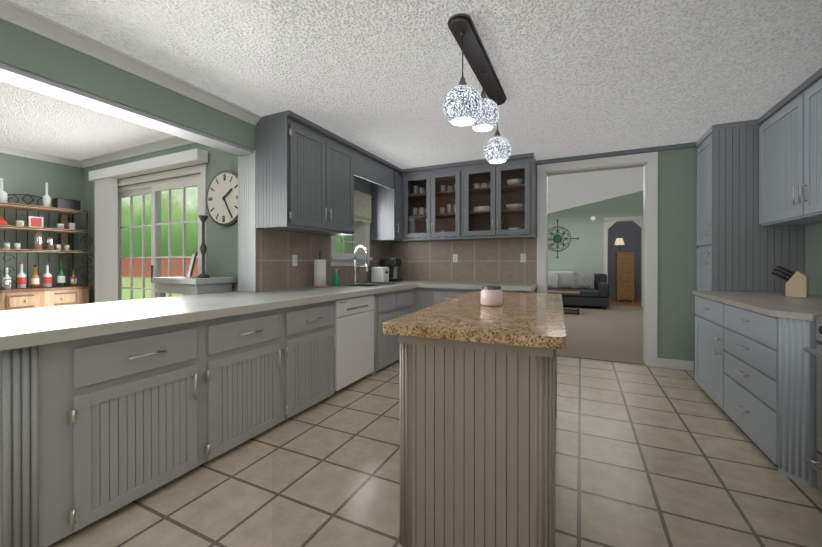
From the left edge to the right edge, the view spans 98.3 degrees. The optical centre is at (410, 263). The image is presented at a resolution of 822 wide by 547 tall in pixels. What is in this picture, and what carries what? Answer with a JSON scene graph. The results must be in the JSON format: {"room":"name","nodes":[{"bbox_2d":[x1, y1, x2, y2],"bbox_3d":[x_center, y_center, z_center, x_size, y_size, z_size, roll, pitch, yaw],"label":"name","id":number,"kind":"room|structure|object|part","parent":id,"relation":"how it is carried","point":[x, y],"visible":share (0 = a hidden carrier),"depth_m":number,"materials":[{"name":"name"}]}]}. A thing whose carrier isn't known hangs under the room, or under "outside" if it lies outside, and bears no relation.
{"room":"kitchen","nodes":[
{"label":"kitchen","id":0,"kind":"room"},
{"bbox_2d":[0,153,82,287],"bbox_3d":[-5.420,-0.073,2.481,0.150,2.490,4.900,0,0,25],"label":"wall","id":1,"kind":"structure","parent":0,"point":[23,175],"depth_m":4.27,"materials":[{"name":"green paint"}]},
{"bbox_2d":[0,144,75,166],"bbox_3d":[-5.318,-1.281,2.429,0.075,0.075,4.900,0,0,25],"label":"crown molding","id":2,"kind":"structure","parent":1,"relation":"attached to","point":[5,149],"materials":[{"name":"white wood"}]},
{"bbox_2d":[0,19,255,155],"bbox_3d":[-2.551,-1.155,1.083,0.230,0.320,4.850,0,0,25],"label":"header beam","id":3,"kind":"structure","parent":0,"point":[33,62],"depth_m":2.24,"materials":[{"name":"green paint"}]},
{"bbox_2d":[83,143,237,302],"bbox_3d":[-2.979,-0.077,4.114,3.150,2.490,0.150,0,0,25],"label":"wall","id":4,"kind":"structure","parent":0,"point":[222,251],"depth_m":3.58,"materials":[{"name":"green paint"}]},
{"bbox_2d":[76,136,195,167],"bbox_3d":[-2.959,-1.285,3.978,2.820,0.075,0.075,0,0,25],"label":"crown molding","id":5,"kind":"structure","parent":4,"relation":"attached to","point":[172,142],"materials":[{"name":"white wood"}]},
{"bbox_2d":[89,148,207,302],"bbox_3d":[-2.984,0.003,3.953,2.060,2.250,0.113,0,0,25],"label":"vertical blinds","id":6,"kind":"object","parent":4,"relation":"attached to","point":[105,180],"visible":0.67,"depth_m":4.21,"materials":[{"name":"white"}]},
{"bbox_2d":[118,164,206,300],"bbox_3d":[-2.932,0.083,4.062,1.960,2.170,0.125,0,0,25],"label":"door","id":7,"kind":"structure","parent":4,"relation":"in","point":[154,189],"depth_m":4.03,"materials":[{"name":"white"}]},
{"bbox_2d":[206,170,237,225],"bbox_3d":[-1.798,-0.631,3.441,0.540,0.540,0.044,0,0,25],"label":"wall clock","id":8,"kind":"object","parent":4,"relation":"attached to","point":[222,200],"visible":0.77,"depth_m":3.43,"materials":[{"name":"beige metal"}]},
{"bbox_2d":[238,150,258,291],"bbox_3d":[-1.499,-0.387,3.292,0.230,1.288,0.060,0,0,25],"label":"end cap","id":9,"kind":"object","parent":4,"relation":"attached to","point":[247,257],"visible":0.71,"depth_m":3.26,"materials":[{"name":"grey wood"}]},
{"bbox_2d":[243,175,390,291],"bbox_3d":[-0.963,-0.078,4.416,0.230,2.490,2.530,0,0,25],"label":"wall","id":10,"kind":"structure","parent":0,"point":[362,185],"depth_m":4.77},
{"bbox_2d":[0,0,261,125],"bbox_3d":[-2.413,-1.277,1.017,0.075,0.075,4.850,0,0,25],"label":"crown molding","id":11,"kind":"structure","parent":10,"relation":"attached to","point":[27,19],"depth_m":2.20,"materials":[{"name":"white wood"}]},
{"bbox_2d":[256,110,355,235],"bbox_3d":[-1.012,-0.820,3.601,0.378,0.998,0.950,0,0,25],"label":"upper cabinet","id":12,"kind":"object","parent":10,"relation":"attached to","point":[307,170],"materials":[{"name":"grey wood"}]},
{"bbox_2d":[257,229,392,291],"bbox_3d":[-0.855,-0.032,4.365,0.007,0.576,2.527,0,0,25],"label":"tile backsplash","id":13,"kind":"structure","parent":10,"relation":"attached to","point":[275,249],"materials":[{"name":"beige tile"}]},
{"bbox_2d":[292,255,296,265],"bbox_3d":[-1.189,-0.031,3.643,0.008,0.114,0.070,0,0,25],"label":"electrical outlet","id":14,"kind":"object","parent":13,"relation":"attached to","point":[294,260],"depth_m":3.63,"materials":[{"name":"white plastic"}]},
{"bbox_2d":[330,190,372,265],"bbox_3d":[-0.834,-0.464,4.592,0.250,0.980,0.880,0,0,25],"label":"kitchen window","id":15,"kind":"structure","parent":10,"relation":"in","point":[361,236],"depth_m":4.83,"materials":[{"name":"white"}]},
{"bbox_2d":[354,190,371,223],"bbox_3d":[-0.735,-0.743,4.544,0.028,0.402,0.880,0,0,25],"label":"curtain valance","id":16,"kind":"object","parent":15,"relation":"attached to","point":[362,207],"depth_m":4.75,"materials":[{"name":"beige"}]},
{"bbox_2d":[356,146,399,241],"bbox_3d":[-0.595,-0.822,4.474,0.378,0.998,1.095,0,0,25],"label":"upper cabinet","id":17,"kind":"object","parent":10,"relation":"attached to","point":[384,177],"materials":[{"name":"grey wood"}]},
{"bbox_2d":[400,170,403,241],"bbox_3d":[-0.337,-0.824,5.016,0.378,0.998,0.195,0,0,25],"label":"upper cabinet","id":18,"kind":"object","parent":10,"relation":"attached to","point":[401,171],"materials":[{"name":"grey wood"}]},
{"bbox_2d":[344,235,351,252],"bbox_3d":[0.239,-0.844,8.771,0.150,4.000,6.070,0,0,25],"label":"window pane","id":19,"kind":"structure","parent":0,"point":[346,244],"depth_m":6.02,"materials":[{"name":"glass"}]},
{"bbox_2d":[0,0,821,186],"bbox_3d":[-1.329,-1.347,1.984,7.960,0.060,7.530,0,0,25],"label":"ceiling","id":20,"kind":"structure","parent":0,"point":[380,78],"depth_m":2.38,"materials":[{"name":"white paint"}]},
{"bbox_2d":[443,13,510,163],"bbox_3d":[0.483,-1.055,2.394,0.216,0.525,1.148,0,0,25],"label":"pendant light","id":21,"kind":"object","parent":20,"relation":"hanging from","point":[464,104],"depth_m":2.19,"materials":[{"name":"white glass"}]},
{"bbox_3d":[0.288,-0.888,1.984,0.216,0.194,0.216,0,0,25],"label":"pendant globe","id":22,"kind":"part","parent":21,"relation":"part of","materials":[{"name":"white glass"}]},
{"bbox_3d":[0.486,-1.009,2.399,0.216,0.194,0.216,0,0,25],"label":"pendant globe","id":23,"kind":"part","parent":21,"relation":"part of","materials":[{"name":"white glass"}]},
{"bbox_3d":[0.684,-0.905,2.815,0.216,0.194,0.216,0,0,25],"label":"pendant globe","id":24,"kind":"part","parent":21,"relation":"part of","materials":[{"name":"white glass"}]},
{"bbox_2d":[47,356,821,546],"bbox_3d":[-1.361,1.203,1.923,7.960,0.060,7.380,0,0,25],"label":"floor","id":25,"kind":"structure","parent":0,"point":[648,456],"depth_m":1.90,"materials":[{"name":"beige tile"}]},
{"bbox_2d":[0,178,94,310],"bbox_3d":[-4.296,0.111,4.072,0.470,2.114,1.005,0,0,25],"label":"rack","id":26,"kind":"object","parent":25,"relation":"on","point":[21,295],"visible":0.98,"depth_m":4.09,"materials":[{"name":"brown wood"}]},
{"bbox_2d":[0,300,334,546],"bbox_3d":[-1.530,0.743,2.380,0.960,0.858,2.063,0,0,25],"label":"base cabinet","id":27,"kind":"object","parent":25,"relation":"on","point":[93,429],"depth_m":1.71,"materials":[{"name":"grey wood"}]},
{"bbox_2d":[0,280,419,350],"bbox_3d":[-1.031,0.344,3.413,1.032,0.177,4.398,0,0,25],"label":"countertop","id":28,"kind":"structure","parent":27,"relation":"on","point":[22,328],"depth_m":1.99,"materials":[{"name":"stone"}]},
{"bbox_2d":[312,251,327,287],"bbox_3d":[-0.981,0.058,3.832,0.170,0.397,0.170,0,0,25],"label":"paper towel holder","id":29,"kind":"object","parent":28,"relation":"on","point":[319,273],"depth_m":3.78,"materials":[{"name":"white paper"}]},
{"bbox_2d":[334,269,338,285],"bbox_3d":[-0.861,0.158,4.108,0.069,0.195,0.066,0,0,25],"label":"soap bottle","id":30,"kind":"object","parent":28,"relation":"on","point":[336,279],"depth_m":4.08,"materials":[{"name":"teal plastic"}]},
{"bbox_2d":[351,245,367,283],"bbox_3d":[-0.635,0.013,4.375,0.217,0.485,0.102,0,0,25],"label":"faucet","id":31,"kind":"object","parent":28,"relation":"on","point":[366,264],"depth_m":4.40,"materials":[{"name":"silver metal"}]},
{"bbox_2d":[371,267,388,281],"bbox_3d":[-0.418,0.149,4.883,0.212,0.210,0.160,0,0,25],"label":"toaster","id":32,"kind":"object","parent":28,"relation":"on","point":[379,274],"depth_m":4.82,"materials":[{"name":"white metal"}]},
{"bbox_2d":[380,258,401,281],"bbox_3d":[-0.269,0.086,5.152,0.250,0.333,0.275,0,0,25],"label":"coffee maker","id":33,"kind":"object","parent":28,"relation":"on","point":[392,264],"depth_m":5.06,"materials":[{"name":"grey plastic"}]},
{"bbox_2d":[152,215,236,297],"bbox_3d":[-2.027,0.368,3.335,0.640,1.602,0.400,0,0,25],"label":"console table","id":34,"kind":"object","parent":25,"relation":"on","point":[201,283],"visible":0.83,"depth_m":3.21,"materials":[{"name":"grey wood"}]},
{"bbox_2d":[334,294,373,391],"bbox_3d":[-0.780,0.743,3.519,0.614,0.852,0.627,0,0,25],"label":"dishwasher","id":35,"kind":"object","parent":25,"relation":"on","point":[354,338],"depth_m":3.34,"materials":[{"name":"white metal"}]},
{"bbox_2d":[368,288,415,375],"bbox_3d":[-0.481,0.738,4.311,0.728,0.858,1.048,0,0,25],"label":"base cabinet","id":36,"kind":"object","parent":25,"relation":"on","point":[391,305],"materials":[{"name":"grey wood"}]},
{"bbox_2d":[416,287,534,310],"bbox_3d":[0.505,0.737,4.753,2.128,0.858,0.658,0,0,25],"label":"base cabinet","id":37,"kind":"object","parent":25,"relation":"on","point":[425,297],"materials":[{"name":"grey wood"}]},
{"bbox_2d":[420,281,537,290],"bbox_3d":[0.870,0.281,4.565,1.372,0.051,0.680,0,0,25],"label":"countertop","id":38,"kind":"structure","parent":37,"relation":"on","point":[423,284],"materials":[{"name":"laminate"}]},
{"bbox_2d":[398,335,556,546],"bbox_3d":[0.535,0.728,2.118,0.612,0.890,1.644,0,0,22],"label":"kitchen island","id":39,"kind":"object","parent":25,"relation":"on","point":[478,398],"depth_m":1.36,"materials":[{"name":"beige wood"}]},
{"bbox_2d":[383,291,565,350],"bbox_3d":[0.529,0.284,2.114,0.690,0.087,1.760,0,0,22],"label":"island countertop","id":40,"kind":"structure","parent":39,"relation":"on","point":[523,319],"depth_m":1.47,"materials":[{"name":"beige stone"}]},
{"bbox_2d":[481,286,502,305],"bbox_3d":[0.466,0.185,2.054,0.126,0.108,0.126,0,0,22],"label":"candle jar","id":41,"kind":"object","parent":40,"relation":"on","point":[491,295],"depth_m":2.00,"materials":[{"name":"pink glass"}]},
{"bbox_2d":[695,295,718,401],"bbox_3d":[2.928,0.734,2.926,0.778,0.872,0.786,0,0,25],"label":"base cabinet","id":42,"kind":"object","parent":25,"relation":"on","point":[707,310],"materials":[{"name":"grey wood"}]},
{"bbox_2d":[692,290,821,320],"bbox_3d":[2.709,0.279,2.502,0.808,0.035,1.734,0,0,25],"label":"countertop","id":43,"kind":"structure","parent":42,"relation":"on","point":[782,305],"depth_m":2.39,"materials":[{"name":"stone"}]},
{"bbox_2d":[771,266,808,297],"bbox_3d":[2.991,0.137,2.814,0.090,0.242,0.199,0,0,-35],"label":"knife block","id":44,"kind":"object","parent":43,"relation":"on","point":[797,284],"depth_m":2.76,"materials":[{"name":"beige wood"}]},
{"bbox_2d":[696,119,803,314],"bbox_3d":[3.260,-0.075,3.502,0.676,2.488,0.542,0,0,25],"label":"pantry cabinet","id":45,"kind":"object","parent":25,"relation":"on","point":[741,248],"depth_m":3.31,"materials":[{"name":"grey wood"}]},
{"bbox_2d":[715,302,821,488],"bbox_3d":[2.576,0.736,2.188,0.778,0.872,1.001,0,0,25],"label":"base cabinet","id":46,"kind":"object","parent":25,"relation":"on","point":[755,376],"depth_m":2.05,"materials":[{"name":"grey wood"}]},
{"bbox_2d":[803,316,821,490],"bbox_3d":[2.198,0.624,1.360,0.743,1.100,0.760,0,0,25],"label":"range","id":47,"kind":"object","parent":25,"relation":"on","point":[817,352],"depth_m":1.80,"materials":[{"name":"silver metal"}]},
{"bbox_2d":[391,147,697,368],"bbox_3d":[1.681,-0.079,4.640,4.810,2.490,0.150,0,0,25],"label":"wall","id":48,"kind":"structure","parent":0,"point":[677,198],"depth_m":3.95,"materials":[{"name":"green paint"}]},
{"bbox_2d":[404,162,467,241],"bbox_3d":[0.372,-0.824,4.973,0.871,0.998,0.368,0,0,25],"label":"upper cabinet","id":49,"kind":"object","parent":48,"relation":"attached to","point":[433,195],"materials":[{"name":"grey wood"}]},
{"bbox_2d":[393,239,536,282],"bbox_3d":[0.668,-0.034,5.035,2.119,0.576,0.007,0,0,25],"label":"tile backsplash","id":50,"kind":"structure","parent":48,"relation":"attached to","point":[489,261],"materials":[{"name":"beige tile"}]},
{"bbox_2d":[453,254,457,261],"bbox_3d":[0.627,-0.075,5.045,0.070,0.114,0.008,0,0,25],"label":"electrical outlet","id":51,"kind":"object","parent":50,"relation":"attached to","point":[455,257],"depth_m":5.04,"materials":[{"name":"white plastic"}]},
{"bbox_2d":[520,254,525,261],"bbox_3d":[1.467,-0.074,4.644,0.070,0.114,0.008,0,0,25],"label":"electrical outlet","id":52,"kind":"object","parent":50,"relation":"attached to","point":[522,257],"depth_m":4.64,"materials":[{"name":"white plastic"}]},
{"bbox_2d":[464,153,535,239],"bbox_3d":[1.113,-0.823,4.620,0.871,0.998,0.368,0,0,25],"label":"upper cabinet","id":53,"kind":"object","parent":48,"relation":"attached to","point":[500,199],"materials":[{"name":"grey wood"}]},
{"bbox_2d":[537,152,657,366],"bbox_3d":[2.236,-0.048,4.364,1.290,2.430,0.170,0,0,25],"label":"door frame","id":54,"kind":"structure","parent":48,"relation":"attached to","point":[648,162],"depth_m":4.12,"materials":[{"name":"white wood"}]},
{"bbox_2d":[536,142,695,164],"bbox_3d":[2.358,-1.297,4.221,1.650,0.049,0.018,0,0,25],"label":"strip","id":55,"kind":"object","parent":48,"relation":"attached to","point":[632,151],"depth_m":4.17,"materials":[{"name":"grey wood"}]},
{"bbox_2d":[657,358,693,370],"bbox_3d":[2.936,1.118,3.953,0.330,0.100,0.015,0,0,25],"label":"baseboard","id":56,"kind":"structure","parent":48,"relation":"attached to","point":[675,364],"depth_m":3.94,"materials":[{"name":"white wood"}]},
{"bbox_2d":[548,191,642,306],"bbox_3d":[4.421,-0.848,10.223,6.150,4.000,0.150,0,0,25],"label":"wall","id":57,"kind":"structure","parent":0,"point":[584,253],"depth_m":9.91,"materials":[{"name":"green paint"}]},
{"bbox_2d":[548,219,578,258],"bbox_3d":[4.216,-0.708,10.224,1.140,1.140,0.024,0,0,25],"label":"art","id":58,"kind":"object","parent":57,"relation":"attached to","point":[557,238],"depth_m":10.22,"materials":[{"name":"grey metal"}]},
{"bbox_2d":[604,216,642,306],"bbox_3d":[5.715,-0.046,9.513,0.980,2.400,0.020,0,0,25],"label":"door frame","id":59,"kind":"structure","parent":57,"relation":"attached to","point":[610,222],"depth_m":9.63,"materials":[{"name":"white wood"}]},
{"bbox_2d":[548,167,642,212],"bbox_3d":[3.047,-1.866,7.513,6.300,1.950,6.220,0,0,25],"label":"vault","id":60,"kind":"object","parent":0,"point":[566,191],"depth_m":7.76,"materials":[{"name":"grey paint"}]},
{"bbox_2d":[608,296,640,306],"bbox_3d":[6.666,1.178,10.930,2.100,0.065,3.050,0,0,25],"label":"floor","id":61,"kind":"structure","parent":0,"point":[614,302],"depth_m":10.46,"materials":[{"name":"brown wood"}]},
{"bbox_2d":[614,238,634,301],"bbox_3d":[6.511,0.190,10.880,0.520,1.922,0.608,0,0,25],"label":"chest","id":62,"kind":"object","parent":61,"relation":"on","point":[624,276],"depth_m":10.64,"materials":[{"name":"brown wood"}]},
{"bbox_2d":[614,238,624,252],"bbox_3d":[6.374,-0.551,10.871,0.280,0.440,0.280,0,0,25],"label":"lamp","id":63,"kind":"object","parent":62,"relation":"on","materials":[{"name":"beige fabric"}]},
{"bbox_2d":[608,221,640,296],"bbox_3d":[6.688,-0.349,10.971,2.300,3.000,3.150,0,0,25],"label":"wall","id":64,"kind":"structure","parent":0,"point":[629,232],"depth_m":12.25,"materials":[{"name":"grey paint"}]},
{"bbox_2d":[557,305,694,369],"bbox_3d":[2.982,1.183,7.385,6.000,0.072,6.220,0,0,25],"label":"floor","id":65,"kind":"structure","parent":0,"point":[612,334],"depth_m":5.77,"materials":[{"name":"beige carpet"}]},
{"bbox_2d":[548,290,579,314],"bbox_3d":[3.413,0.907,8.381,1.020,0.500,0.650,0,0,25],"label":"coffee table","id":66,"kind":"object","parent":65,"relation":"on","point":[564,292],"depth_m":8.07,"materials":[{"name":"brown wood"}]},
{"bbox_2d":[548,271,608,309],"bbox_3d":[4.064,0.689,9.688,2.270,0.930,0.990,0,0,25],"label":"couch","id":67,"kind":"object","parent":65,"relation":"on","point":[593,288],"depth_m":9.39,"materials":[{"name":"grey fabric"}]},
{"bbox_2d":[804,222,821,295],"bbox_3d":[2.164,-0.068,0.239,0.150,2.490,7.380,0,0,25],"label":"wall","id":68,"kind":"structure","parent":0,"point":[813,251],"depth_m":3.00,"materials":[{"name":"paint"}]},
{"bbox_2d":[758,90,821,225],"bbox_3d":[3.137,-0.828,2.820,0.313,0.978,0.792,0,0,25],"label":"upper cabinet","id":69,"kind":"object","parent":68,"relation":"attached to","point":[790,160],"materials":[{"name":"grey wood"}]},
{"bbox_2d":[794,68,821,219],"bbox_3d":[2.842,-0.827,2.202,0.313,0.978,0.864,0,0,25],"label":"upper cabinet","id":70,"kind":"object","parent":68,"relation":"attached to","point":[808,95],"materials":[{"name":"grey wood"}]},
{"label":"outside","id":71,"kind":"structure","parent":0,"visible":0},
{"bbox_2d":[122,187,343,300],"bbox_3d":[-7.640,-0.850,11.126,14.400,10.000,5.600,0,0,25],"label":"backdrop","id":72,"kind":"structure","parent":71,"point":[137,236],"depth_m":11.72,"materials":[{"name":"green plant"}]}
]}

